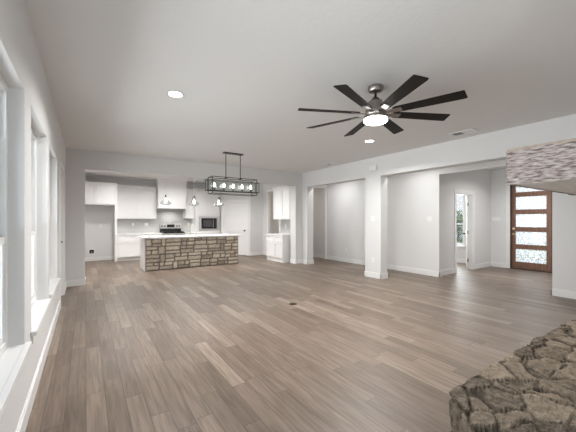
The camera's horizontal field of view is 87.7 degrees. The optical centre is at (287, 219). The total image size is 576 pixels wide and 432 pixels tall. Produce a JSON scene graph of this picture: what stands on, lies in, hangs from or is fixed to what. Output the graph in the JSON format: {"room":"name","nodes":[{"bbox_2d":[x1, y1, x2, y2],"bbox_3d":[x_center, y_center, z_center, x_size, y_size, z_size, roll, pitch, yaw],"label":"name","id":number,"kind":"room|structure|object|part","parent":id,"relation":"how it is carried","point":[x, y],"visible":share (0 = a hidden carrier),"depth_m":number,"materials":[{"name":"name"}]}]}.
{"room":"living room","nodes":[
{"label":"living room","id":0,"kind":"room"},
{"bbox_2d":[0,0,65,431],"bbox_3d":[-3.562,-0.055,4.503,0.180,2.910,13.350,0,0,-34],"label":"wall","id":1,"kind":"structure","parent":0,"point":[30,102],"depth_m":2.13,"materials":[{"name":"white paint"}]},
{"bbox_2d":[0,75,31,419],"bbox_3d":[-1.551,0.028,1.566,0.195,1.835,1.180,0,0,-34],"label":"window","id":2,"kind":"structure","parent":1,"relation":"in","point":[12,358],"depth_m":1.95,"materials":[{"name":"white plastic"}]},
{"bbox_3d":[-1.591,0.455,1.539,0.040,0.690,1.000,0,0,-34],"label":"sash","id":3,"kind":"part","parent":2,"relation":"part of","materials":[{"name":"white plastic"}]},
{"bbox_3d":[-1.601,-0.020,1.532,0.075,1.740,1.100,0,0,-34],"label":"frame","id":4,"kind":"part","parent":2,"relation":"part of","materials":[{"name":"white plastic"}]},
{"bbox_3d":[-1.520,0.897,1.587,0.120,0.095,1.180,0,0,-34],"label":"sill","id":5,"kind":"part","parent":2,"relation":"part of","materials":[{"name":"white"}]},
{"bbox_2d":[30,127,50,343],"bbox_3d":[-2.333,0.028,2.727,0.195,1.835,1.180,0,0,-34],"label":"window","id":6,"kind":"structure","parent":1,"relation":"in","point":[39,308],"depth_m":3.09,"materials":[{"name":"white plastic"}]},
{"bbox_3d":[-2.373,0.455,2.700,0.040,0.690,1.000,0,0,-34],"label":"sash","id":7,"kind":"part","parent":6,"relation":"part of","materials":[{"name":"white plastic"}]},
{"bbox_3d":[-2.383,-0.020,2.693,0.075,1.740,1.100,0,0,-34],"label":"frame","id":8,"kind":"part","parent":6,"relation":"part of","materials":[{"name":"white plastic"}]},
{"bbox_3d":[-2.302,0.897,2.748,0.120,0.095,1.180,0,0,-34],"label":"sill","id":9,"kind":"part","parent":6,"relation":"part of","materials":[{"name":"white"}]},
{"bbox_2d":[15,281,66,431],"bbox_3d":[-2.249,1.333,2.729,0.016,0.135,8.540,0,0,-34],"label":"baseboard","id":10,"kind":"structure","parent":1,"relation":"attached to","point":[23,421],"depth_m":2.44,"materials":[{"name":"white"}]},
{"bbox_2d":[49,158,59,300],"bbox_3d":[-3.109,0.028,3.880,0.195,1.835,1.180,0,0,-34],"label":"window","id":11,"kind":"structure","parent":1,"relation":"in","point":[53,283],"depth_m":4.28,"materials":[{"name":"white plastic"}]},
{"bbox_3d":[-3.159,-0.020,3.846,0.075,1.740,1.100,0,0,-34],"label":"frame","id":12,"kind":"part","parent":11,"relation":"part of","materials":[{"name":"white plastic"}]},
{"bbox_3d":[-3.078,0.897,3.901,0.120,0.095,1.180,0,0,-34],"label":"sill","id":13,"kind":"part","parent":11,"relation":"part of","materials":[{"name":"white"}]},
{"bbox_2d":[59,159,64,300],"bbox_3d":[-3.988,0.223,5.151,0.198,2.355,1.130,0,0,-34],"label":"door","id":14,"kind":"structure","parent":1,"relation":"in","point":[61,167],"depth_m":5.55,"materials":[{"name":"white wood"}]},
{"bbox_2d":[85,175,220,256],"bbox_3d":[-4.519,-0.055,11.816,6.400,2.910,0.150,0,0,-34],"label":"wall","id":15,"kind":"structure","parent":0,"point":[100,239],"depth_m":10.44,"materials":[{"name":"white paint"}]},
{"bbox_2d":[89,249,94,253],"bbox_3d":[-6.700,1.080,10.239,0.180,0.180,0.030,0,0,-34],"label":"water supply box","id":16,"kind":"object","parent":15,"relation":"attached to","point":[91,251],"visible":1,"depth_m":10.25,"materials":[{"name":"white plastic"}]},
{"bbox_2d":[117,185,156,218],"bbox_3d":[-5.467,-0.630,10.834,1.290,1.180,0.360,0,0,-34],"label":"upper cabinet","id":17,"kind":"object","parent":15,"relation":"attached to","point":[133,202],"visible":0.93,"depth_m":10.70,"materials":[{"name":"white wood"}]},
{"bbox_3d":[-5.660,-0.600,10.543,0.631,1.086,0.026,0,0,-34],"label":"door","id":18,"kind":"part","parent":17,"relation":"part of","materials":[{"name":"white wood"}]},
{"bbox_3d":[-5.467,-1.190,10.834,1.290,0.060,0.360,0,0,-34],"label":"crown moulding","id":19,"kind":"part","parent":17,"relation":"part of","materials":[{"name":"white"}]},
{"bbox_3d":[-5.125,-0.600,10.903,0.631,1.086,0.026,0,0,-34],"label":"door","id":20,"kind":"part","parent":17,"relation":"part of","materials":[{"name":"white wood"}]},
{"bbox_2d":[117,209,191,232],"bbox_3d":[-5.009,-0.010,11.388,2.670,0.980,0.012,0,0,-34],"label":"backsplash","id":21,"kind":"structure","parent":15,"relation":"attached to","point":[163,216],"depth_m":11.39,"materials":[{"name":"tile"}]},
{"bbox_2d":[153,178,186,208],"bbox_3d":[-4.448,-0.968,11.396,1.210,1.085,0.625,0,0,-34],"label":"range hood","id":22,"kind":"object","parent":15,"relation":"attached to","point":[175,190],"visible":0.89,"depth_m":11.14,"materials":[{"name":"white wood"}]},
{"bbox_2d":[85,251,265,260],"bbox_3d":[-4.032,1.333,11.080,6.579,0.135,0.351,0,0,-17],"label":"baseboard","id":23,"kind":"structure","parent":15,"relation":"attached to","point":[260,252],"depth_m":10.47,"materials":[{"name":"white"}]},
{"bbox_2d":[183,189,193,218],"bbox_3d":[-3.929,-0.640,11.870,0.340,1.160,0.360,0,0,-34],"label":"upper cabinet","id":24,"kind":"object","parent":15,"relation":"attached to","point":[188,213],"visible":0.86,"depth_m":11.76,"materials":[{"name":"white wood"}]},
{"bbox_2d":[66,148,301,279],"bbox_3d":[-2.182,-0.055,8.103,6.130,2.910,0.300,0,0,-34],"label":"wall","id":25,"kind":"structure","parent":0,"point":[78,161],"depth_m":6.96,"materials":[{"name":"white paint"}]},
{"bbox_2d":[66,259,301,286],"bbox_3d":[-2.178,1.333,8.096,6.130,0.135,0.316,0,0,-34],"label":"baseboard","id":26,"kind":"structure","parent":25,"relation":"attached to","point":[79,282],"depth_m":6.39,"materials":[{"name":"white"}]},
{"bbox_2d":[221,182,262,255],"bbox_3d":[-1.874,-0.055,12.045,1.730,2.910,0.444,0,0,3],"label":"wall","id":27,"kind":"structure","parent":0,"point":[255,202],"depth_m":11.97,"materials":[{"name":"white paint"}]},
{"bbox_2d":[221,199,248,255],"bbox_3d":[-2.118,0.295,12.023,1.210,2.210,0.189,0,0,18],"label":"door","id":28,"kind":"structure","parent":27,"relation":"in","point":[235,213],"depth_m":11.99,"materials":[{"name":"white wood"}]},
{"bbox_2d":[263,184,278,251],"bbox_3d":[-0.285,-0.055,11.158,0.110,2.910,2.650,0,0,-34],"label":"wall","id":29,"kind":"structure","parent":0,"point":[265,187],"depth_m":11.97,"materials":[{"name":"white paint"}]},
{"bbox_2d":[267,189,279,232],"bbox_3d":[-0.559,0.105,11.450,0.018,2.590,1.000,0,0,-34],"label":"trim","id":30,"kind":"structure","parent":29,"relation":"attached to","point":[269,190],"depth_m":11.80,"materials":[{"name":"white wood"}]},
{"bbox_2d":[272,186,289,218],"bbox_3d":[-0.104,-0.590,10.388,0.390,1.140,1.050,0,0,-34],"label":"upper cabinet","id":31,"kind":"object","parent":29,"relation":"attached to","point":[281,194],"visible":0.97,"depth_m":10.28,"materials":[{"name":"white wood"}]},
{"bbox_3d":[-0.373,-0.555,10.523,0.026,1.036,0.511,0,0,-34],"label":"door","id":32,"kind":"part","parent":31,"relation":"part of","materials":[{"name":"white wood"}]},
{"bbox_3d":[-0.104,-1.125,10.388,0.390,0.070,1.050,0,0,-34],"label":"crown moulding","id":33,"kind":"part","parent":31,"relation":"part of","materials":[{"name":"white wood"}]},
{"bbox_3d":[-0.080,-0.555,10.087,0.026,1.036,0.511,0,0,-34],"label":"door","id":34,"kind":"part","parent":31,"relation":"part of","materials":[{"name":"white wood"}]},
{"bbox_2d":[280,219,289,233],"bbox_3d":[0.064,0.220,10.531,0.012,0.520,1.200,0,0,-34],"label":"backsplash","id":35,"kind":"structure","parent":29,"relation":"attached to","point":[283,222],"depth_m":10.78,"materials":[{"name":"tile"}]},
{"bbox_2d":[270,191,278,232],"bbox_3d":[-0.477,-0.055,12.554,1.130,2.910,0.120,0,0,-34],"label":"wall","id":36,"kind":"structure","parent":0,"point":[274,223],"depth_m":12.37,"materials":[{"name":"white paint"}]},
{"bbox_2d":[25,0,575,184],"bbox_3d":[0.881,-1.570,7.555,11.100,0.120,13.450,0,0,-34],"label":"ceiling","id":37,"kind":"structure","parent":0,"point":[244,70],"depth_m":3.03,"materials":[{"name":"white paint"}]},
{"bbox_2d":[167,91,183,97],"bbox_3d":[-1.350,-1.506,3.599,0.196,0.009,0.196,0,0,-34],"label":"recessed light","id":38,"kind":"object","parent":37,"relation":"in","point":[175,94],"visible":1,"depth_m":3.60,"materials":[{"name":"white plastic"}]},
{"bbox_2d":[205,152,257,195],"bbox_3d":[-1.242,-1.039,6.795,1.242,0.942,0.273,0,0,-34],"label":"chandelier","id":39,"kind":"object","parent":37,"relation":"hanging from","point":[225,153],"visible":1,"depth_m":6.76,"materials":[{"name":"black metal"}]},
{"bbox_2d":[298,74,467,136],"bbox_3d":[0.991,-1.302,3.398,1.706,0.417,1.706,0,0,-34],"label":"ceiling fan","id":40,"kind":"object","parent":37,"relation":"hanging from","point":[375,113],"visible":1,"depth_m":3.27,"materials":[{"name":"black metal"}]},
{"bbox_3d":[0.450,-1.204,3.317,0.695,0.037,0.139,0,0,-8],"label":"blade","id":41,"kind":"part","parent":40,"relation":"part of","materials":[{"name":"black wood"}]},
{"bbox_3d":[0.552,-1.204,3.724,0.695,0.037,0.139,0,0,37],"label":"blade","id":42,"kind":"part","parent":40,"relation":"part of","materials":[{"name":"black wood"}]},
{"bbox_3d":[0.665,-1.204,2.958,0.139,0.037,0.695,0,0,37],"label":"blade","id":43,"kind":"part","parent":40,"relation":"part of","materials":[{"name":"black wood"}]},
{"bbox_3d":[0.911,-1.204,3.939,0.139,0.037,0.695,0,0,-8],"label":"blade","id":44,"kind":"part","parent":40,"relation":"part of","materials":[{"name":"black wood"}]},
{"bbox_2d":[364,115,387,125],"bbox_3d":[0.991,-1.121,3.398,0.262,0.057,0.262,0,0,-34],"label":"diffuser","id":45,"kind":"object","parent":40,"relation":"attached to","point":[371,120],"depth_m":3.33,"materials":[{"name":"white glass"}]},
{"bbox_3d":[1.317,-1.204,3.838,0.139,0.037,0.695,0,0,37],"label":"blade","id":46,"kind":"part","parent":40,"relation":"part of","materials":[{"name":"black wood"}]},
{"bbox_3d":[1.072,-1.204,2.856,0.139,0.037,0.695,0,0,-8],"label":"blade","id":47,"kind":"part","parent":40,"relation":"part of","materials":[{"name":"black wood"}]},
{"bbox_3d":[1.533,-1.204,3.478,0.695,0.037,0.139,0,0,-8],"label":"blade","id":48,"kind":"part","parent":40,"relation":"part of","materials":[{"name":"black wood"}]},
{"bbox_3d":[1.431,-1.204,3.072,0.695,0.037,0.139,0,0,37],"label":"blade","id":49,"kind":"part","parent":40,"relation":"part of","materials":[{"name":"black wood"}]},
{"bbox_2d":[448,128,478,136],"bbox_3d":[3.027,-1.505,5.173,0.240,0.009,0.400,0,0,-34],"label":"ceiling vent","id":50,"kind":"object","parent":37,"relation":"in","point":[472,130],"visible":1,"depth_m":5.15,"materials":[{"name":"white plastic"}]},
{"bbox_2d":[25,255,575,431],"bbox_3d":[0.881,1.460,7.555,11.100,0.120,13.450,0,0,-34],"label":"floor","id":51,"kind":"structure","parent":0,"point":[214,348],"depth_m":3.35,"materials":[{"name":"brown wood"}]},
{"bbox_2d":[85,181,116,261],"bbox_3d":[-6.390,0.085,9.971,1.185,2.630,0.760,0,0,-34],"label":"tall cabinet","id":52,"kind":"object","parent":51,"relation":"on","point":[96,193],"visible":0.75,"depth_m":9.85,"materials":[{"name":"white wood"}]},
{"bbox_3d":[-6.450,-0.840,9.529,0.578,0.606,0.026,0,0,-34],"label":"door","id":53,"kind":"part","parent":52,"relation":"part of","materials":[{"name":"white wood"}]},
{"bbox_3d":[-6.390,-1.195,9.971,1.185,0.070,0.760,0,0,-34],"label":"crown moulding","id":54,"kind":"part","parent":52,"relation":"part of","materials":[{"name":"white wood"}]},
{"bbox_3d":[-5.959,-0.840,9.860,0.578,0.606,0.026,0,0,-34],"label":"door","id":55,"kind":"part","parent":52,"relation":"part of","materials":[{"name":"white wood"}]},
{"bbox_3d":[-5.941,0.450,10.310,0.060,1.900,0.700,0,0,-34],"label":"panel","id":56,"kind":"part","parent":52,"relation":"part of","materials":[{"name":"white wood"}]},
{"bbox_2d":[117,234,162,260],"bbox_3d":[-5.335,0.960,10.780,1.450,0.880,0.596,0,0,-34],"label":"base cabinet","id":57,"kind":"object","parent":51,"relation":"on","point":[128,246],"visible":0.44,"depth_m":10.34,"materials":[{"name":"white wood"}]},
{"bbox_3d":[-5.456,1.010,10.355,0.701,0.526,0.026,0,0,-34],"label":"door","id":58,"kind":"part","parent":57,"relation":"part of","materials":[{"name":"white wood"}]},
{"bbox_3d":[-5.456,0.630,10.355,0.701,0.186,0.026,0,0,-34],"label":"drawer","id":59,"kind":"part","parent":57,"relation":"part of","materials":[{"name":"white wood"}]},
{"bbox_2d":[117,233,162,234],"bbox_3d":[-5.339,0.500,10.787,1.450,0.040,0.640,0,0,-34],"label":"countertop","id":60,"kind":"structure","parent":57,"relation":"on","point":[117,233],"depth_m":10.67,"materials":[{"name":"white stone"}]},
{"bbox_2d":[160,223,184,234],"bbox_3d":[-4.384,0.767,11.387,0.779,1.265,0.701,0,0,-34],"label":"range","id":61,"kind":"object","parent":51,"relation":"on","point":[168,228],"visible":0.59,"depth_m":11.50,"materials":[{"name":"silver metal"}]},
{"bbox_3d":[-4.559,0.233,11.647,0.775,0.195,0.075,0,0,-34],"label":"control panel","id":62,"kind":"part","parent":61,"relation":"part of","materials":[{"name":"silver metal"}]},
{"bbox_2d":[140,236,237,270],"bbox_3d":[-2.965,0.960,9.246,2.773,0.880,0.789,0,0,-34],"label":"kitchen island","id":63,"kind":"object","parent":51,"relation":"on","point":[171,253],"visible":1,"depth_m":8.80,"materials":[{"name":"stone"}]},
{"bbox_3d":[-4.115,0.960,8.495,0.028,0.880,0.750,0,0,-34],"label":"panel","id":64,"kind":"part","parent":63,"relation":"part of","materials":[{"name":"white"}]},
{"bbox_2d":[138,234,240,238],"bbox_3d":[-2.962,0.497,9.253,2.880,0.045,0.940,0,0,-34],"label":"island countertop","id":65,"kind":"structure","parent":63,"relation":"on","point":[198,235],"depth_m":8.92,"materials":[{"name":"white stone"}]},
{"bbox_2d":[192,188,218,234],"bbox_3d":[-3.318,0.090,12.118,0.950,2.620,0.630,0,0,-34],"label":"tall cabinet","id":66,"kind":"object","parent":51,"relation":"on","point":[206,204],"visible":0.54,"depth_m":11.84,"materials":[{"name":"white wood"}]},
{"bbox_3d":[-3.365,-0.675,11.763,0.461,0.936,0.026,0,0,-34],"label":"door","id":67,"kind":"part","parent":66,"relation":"part of","materials":[{"name":"white wood"}]},
{"bbox_2d":[199,216,218,230],"bbox_3d":[-3.260,0.135,12.112,0.775,0.550,0.564,0,0,-34],"label":"microwave","id":68,"kind":"object","parent":66,"relation":"on","point":[205,222],"visible":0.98,"depth_m":11.89,"materials":[{"name":"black metal"}]},
{"bbox_3d":[-3.186,0.135,11.881,0.490,0.410,0.030,0,0,-34],"label":"door","id":69,"kind":"part","parent":68,"relation":"part of","materials":[{"name":"black glass"}]},
{"bbox_3d":[-2.928,0.135,12.056,0.135,0.410,0.028,0,0,-34],"label":"control panel","id":70,"kind":"part","parent":68,"relation":"part of","materials":[{"name":"black glass"}]},
{"bbox_3d":[-2.971,-0.675,12.028,0.461,0.936,0.026,0,0,-34],"label":"door","id":71,"kind":"part","parent":66,"relation":"part of","materials":[{"name":"white wood"}]},
{"bbox_2d":[266,235,289,262],"bbox_3d":[-0.222,0.960,10.357,0.611,0.880,1.070,0,0,-34],"label":"base cabinet","id":72,"kind":"object","parent":51,"relation":"on","point":[277,247],"visible":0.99,"depth_m":9.98,"materials":[{"name":"white wood"}]},
{"bbox_3d":[-0.614,0.630,10.415,0.026,0.186,0.521,0,0,-34],"label":"drawer","id":73,"kind":"part","parent":72,"relation":"part of","materials":[{"name":"white wood"}]},
{"bbox_3d":[-0.614,1.010,10.415,0.026,0.526,0.521,0,0,-34],"label":"door","id":74,"kind":"part","parent":72,"relation":"part of","materials":[{"name":"white wood"}]},
{"bbox_2d":[266,233,289,235],"bbox_3d":[-0.211,0.500,10.358,0.660,0.040,1.120,0,0,-34],"label":"countertop","id":75,"kind":"structure","parent":72,"relation":"on","point":[276,234],"depth_m":10.10,"materials":[{"name":"white stone"}]},
{"bbox_3d":[-0.315,0.630,9.971,0.026,0.186,0.521,0,0,-34],"label":"drawer","id":76,"kind":"part","parent":72,"relation":"part of","materials":[{"name":"white wood"}]},
{"bbox_3d":[-0.315,1.010,9.971,0.026,0.526,0.521,0,0,-34],"label":"door","id":77,"kind":"part","parent":72,"relation":"part of","materials":[{"name":"white wood"}]},
{"bbox_2d":[449,320,575,431],"bbox_3d":[2.246,1.159,1.612,3.253,0.481,1.642,0,0,-34],"label":"hearth","id":78,"kind":"object","parent":51,"relation":"on","point":[533,388],"visible":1,"depth_m":1.66,"materials":[{"name":"brown stone"}]},
{"bbox_2d":[315,185,326,258],"bbox_3d":[0.902,-0.055,10.505,1.130,2.910,0.120,0,0,-34],"label":"wall","id":79,"kind":"structure","parent":0,"point":[325,185],"depth_m":10.77,"materials":[{"name":"white paint"}]},
{"bbox_2d":[318,185,326,258],"bbox_3d":[0.966,0.085,10.464,1.050,2.630,0.018,0,0,-34],"label":"trim","id":80,"kind":"structure","parent":79,"relation":"attached to","point":[324,186],"depth_m":10.71,"materials":[{"name":"white wood"}]},
{"bbox_2d":[302,114,575,272],"bbox_3d":[2.845,-0.055,6.339,0.240,2.910,8.840,0,0,-34],"label":"wall","id":81,"kind":"structure","parent":0,"point":[492,146],"depth_m":6.87,"materials":[{"name":"white paint"}]},
{"bbox_2d":[302,259,387,278],"bbox_3d":[1.336,1.333,8.581,0.272,0.135,3.456,0,0,-34],"label":"baseboard","id":82,"kind":"structure","parent":81,"relation":"attached to","point":[366,273],"depth_m":7.30,"materials":[{"name":"white"}]},
{"bbox_2d":[369,165,376,170],"bbox_3d":[2.061,-1.255,7.246,0.047,0.130,0.210,0,0,-34],"label":"door chime","id":83,"kind":"object","parent":81,"relation":"attached to","point":[373,167],"visible":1,"depth_m":7.22,"materials":[{"name":"white plastic"}]},
{"bbox_2d":[313,159,575,291],"bbox_3d":[3.213,-0.055,8.191,0.120,2.910,11.500,0,0,-34],"label":"wall","id":84,"kind":"structure","parent":0,"point":[413,241],"depth_m":7.98,"materials":[{"name":"white paint"}]},
{"bbox_2d":[313,253,575,298],"bbox_3d":[4.215,1.333,9.013,3.866,0.135,11.426,0,0,-40],"label":"baseboard","id":85,"kind":"structure","parent":84,"relation":"attached to","point":[554,292],"depth_m":8.13,"materials":[{"name":"white"}]},
{"bbox_2d":[442,169,490,269],"bbox_3d":[4.927,-0.055,8.350,2.900,2.910,0.110,0,0,-34],"label":"wall","id":86,"kind":"structure","parent":0,"point":[479,181],"depth_m":8.54,"materials":[{"name":"white paint"}]},
{"bbox_2d":[454,189,474,272],"bbox_3d":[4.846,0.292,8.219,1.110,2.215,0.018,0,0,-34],"label":"trim","id":87,"kind":"structure","parent":86,"relation":"attached to","point":[456,191],"depth_m":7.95,"materials":[{"name":"white wood"}]},
{"bbox_2d":[463,196,468,268],"bbox_3d":[5.339,0.350,8.944,0.199,2.080,0.874,0,0,29],"label":"door","id":88,"kind":"structure","parent":86,"relation":"in","point":[467,202],"depth_m":8.57,"materials":[{"name":"white wood"}]},
{"bbox_2d":[457,168,506,262],"bbox_3d":[6.079,-0.055,9.397,0.180,2.910,7.200,0,0,-34],"label":"wall","id":89,"kind":"structure","parent":0,"point":[498,177],"depth_m":8.96,"materials":[{"name":"white paint"}]},
{"bbox_2d":[457,195,464,248],"bbox_3d":[5.469,0.028,10.252,0.195,1.835,1.180,0,0,-34],"label":"window","id":90,"kind":"structure","parent":89,"relation":"in","point":[459,245],"depth_m":9.89,"materials":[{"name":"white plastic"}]},
{"bbox_3d":[5.509,0.455,10.279,0.040,0.690,1.000,0,0,-34],"label":"sash","id":91,"kind":"part","parent":90,"relation":"part of","materials":[{"name":"clear glass"}]},
{"bbox_2d":[492,217,499,220],"bbox_3d":[6.236,-0.030,8.993,0.009,0.091,0.185,0,0,-34],"label":"light switch","id":92,"kind":"object","parent":89,"relation":"attached to","point":[493,218],"visible":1,"depth_m":8.99,"materials":[{"name":"white plastic"}]},
{"bbox_2d":[506,170,509,267],"bbox_3d":[6.700,-0.025,8.296,0.018,2.850,1.160,0,0,-34],"label":"trim","id":93,"kind":"structure","parent":89,"relation":"attached to","point":[507,186],"depth_m":8.74,"materials":[{"name":"white wood"}]},
{"bbox_2d":[510,185,551,272],"bbox_3d":[6.766,0.030,8.340,0.220,2.740,0.960,0,0,-34],"label":"door","id":94,"kind":"structure","parent":89,"relation":"in","point":[515,230],"depth_m":8.34,"materials":[{"name":"brown wood"}]},
{"bbox_3d":[6.761,-0.973,8.355,0.010,0.365,0.700,0,0,-34],"label":"pane","id":95,"kind":"part","parent":94,"relation":"part of","materials":[{"name":"clear glass"}]},
{"bbox_3d":[6.761,-0.477,8.355,0.010,0.365,0.700,0,0,-34],"label":"pane","id":96,"kind":"part","parent":94,"relation":"part of","materials":[{"name":"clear glass"}]},
{"bbox_3d":[6.761,0.018,8.355,0.010,0.365,0.700,0,0,-34],"label":"pane","id":97,"kind":"part","parent":94,"relation":"part of","materials":[{"name":"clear glass"}]},
{"bbox_3d":[6.761,0.512,8.355,0.010,0.365,0.700,0,0,-34],"label":"pane","id":98,"kind":"part","parent":94,"relation":"part of","materials":[{"name":"clear glass"}]},
{"bbox_3d":[6.761,1.008,8.355,0.010,0.365,0.700,0,0,-34],"label":"pane","id":99,"kind":"part","parent":94,"relation":"part of","materials":[{"name":"clear glass"}]},
{"bbox_3d":[2.537,-0.305,1.425,1.400,2.410,1.030,0,0,-34],"label":"wall","id":100,"kind":"structure","parent":0,"visible":0},
{"bbox_2d":[506,138,575,195],"bbox_3d":[2.142,-0.322,2.083,1.625,0.221,0.503,0,0,-34],"label":"fireplace mantel","id":101,"kind":"object","parent":100,"relation":"attached to","point":[550,166],"visible":1,"depth_m":1.72,"materials":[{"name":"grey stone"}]},
{"label":"outside","id":102,"kind":"structure","parent":0,"visible":0},
{"bbox_3d":[1.355,1.645,6.940,70.000,0.210,70.000,0,0,-34],"label":"ground","id":103,"kind":"structure","parent":102,"visible":0},
{"bbox_2d":[460,227,545,245],"bbox_3d":[11.401,0.975,20.936,0.300,1.050,14.000,0,0,-34],"label":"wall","id":104,"kind":"structure","parent":103,"relation":"on","point":[461,236],"depth_m":17.14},
{"bbox_2d":[517,249,545,260],"bbox_3d":[10.008,1.520,16.381,6.900,0.040,28.000,0,0,-34],"label":"lawn","id":105,"kind":"structure","parent":103,"relation":"on","point":[527,255],"depth_m":12.68,"materials":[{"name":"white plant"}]},
{"bbox_2d":[457,210,462,242],"bbox_3d":[9.725,0.442,17.045,2.494,2.117,2.599,0,0,-34],"label":"tree","id":106,"kind":"object","parent":105,"relation":"on","point":[459,218],"visible":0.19,"depth_m":16.83,"materials":[{"name":"green plant"}]}
]}

